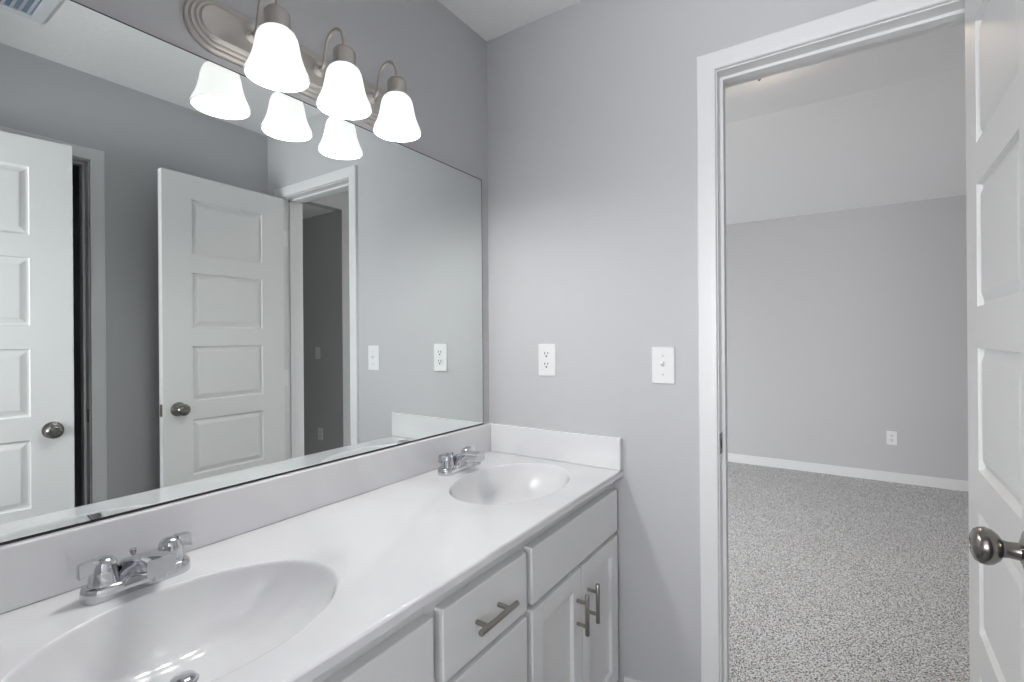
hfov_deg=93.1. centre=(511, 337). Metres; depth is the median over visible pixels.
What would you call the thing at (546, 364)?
receptacle
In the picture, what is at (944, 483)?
baseboard
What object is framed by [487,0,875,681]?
wall
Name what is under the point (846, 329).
wall
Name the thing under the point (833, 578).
floor
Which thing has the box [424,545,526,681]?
base cabinet
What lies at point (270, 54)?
vanity light
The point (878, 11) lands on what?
trim
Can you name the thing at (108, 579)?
faucet
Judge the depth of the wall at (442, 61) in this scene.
1.60 m
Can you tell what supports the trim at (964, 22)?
attached to the wall at (592, 104)
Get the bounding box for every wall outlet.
[538,344,555,375]
[886,431,896,444]
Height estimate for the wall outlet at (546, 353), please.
0.117 m
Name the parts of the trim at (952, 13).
strike plate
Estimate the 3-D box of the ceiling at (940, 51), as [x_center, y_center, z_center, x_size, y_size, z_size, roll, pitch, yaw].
[0.533,-1.535,2.833,5.255,0.100,1.975,0,0,34]
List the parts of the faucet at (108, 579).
lever handle, lift rod, spout, lever handle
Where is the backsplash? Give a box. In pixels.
[0,423,491,613]
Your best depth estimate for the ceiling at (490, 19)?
1.76 m
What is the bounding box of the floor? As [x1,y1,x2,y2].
[728,462,969,681]
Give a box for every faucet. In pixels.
[76,532,191,605]
[438,446,484,475]
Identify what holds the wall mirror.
attached to the wall at (442, 61)
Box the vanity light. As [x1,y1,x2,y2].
[182,0,420,141]
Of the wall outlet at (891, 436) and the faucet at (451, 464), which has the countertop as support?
the faucet at (451, 464)
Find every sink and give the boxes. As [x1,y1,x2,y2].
[0,559,339,681]
[448,463,570,504]
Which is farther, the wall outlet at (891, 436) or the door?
the wall outlet at (891, 436)
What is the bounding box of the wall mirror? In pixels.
[0,0,483,545]
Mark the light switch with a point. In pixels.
(663, 358)
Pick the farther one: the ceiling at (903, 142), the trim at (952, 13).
the ceiling at (903, 142)
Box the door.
[965,0,1023,681]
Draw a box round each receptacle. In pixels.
[542,351,549,357]
[543,361,550,368]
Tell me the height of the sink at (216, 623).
0.120 m
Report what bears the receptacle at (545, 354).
attached to the wall outlet at (546, 353)
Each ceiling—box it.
[438,0,581,40]
[725,23,964,123]
[725,68,965,224]
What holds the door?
in the wall at (592, 104)
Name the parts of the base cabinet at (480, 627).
drawer, handle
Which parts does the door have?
knob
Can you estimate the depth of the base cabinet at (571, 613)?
1.34 m
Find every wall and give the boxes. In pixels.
[73,0,488,423]
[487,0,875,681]
[726,195,967,480]
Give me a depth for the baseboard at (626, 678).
1.60 m
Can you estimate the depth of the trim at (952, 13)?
1.46 m
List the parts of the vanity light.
arm, lamp shade, bulb, arm, lamp shade, bulb, arm, lamp shade, bulb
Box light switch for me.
[652,347,674,383]
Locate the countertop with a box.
[0,423,622,681]
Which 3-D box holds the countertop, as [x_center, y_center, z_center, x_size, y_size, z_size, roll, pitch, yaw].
[-0.269,0.452,1.165,0.556,0.228,1.475,0,0,34]
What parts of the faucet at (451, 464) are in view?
lever handle, lever handle, spout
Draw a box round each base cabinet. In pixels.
[310,607,433,681]
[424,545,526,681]
[519,483,617,681]
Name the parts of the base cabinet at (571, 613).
door, false drawer, handle, handle, door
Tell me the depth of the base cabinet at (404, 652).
0.81 m
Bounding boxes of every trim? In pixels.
[696,0,955,681]
[716,0,964,681]
[726,22,964,87]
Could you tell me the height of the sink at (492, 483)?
0.120 m
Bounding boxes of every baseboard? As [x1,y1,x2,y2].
[624,675,641,681]
[728,453,967,491]

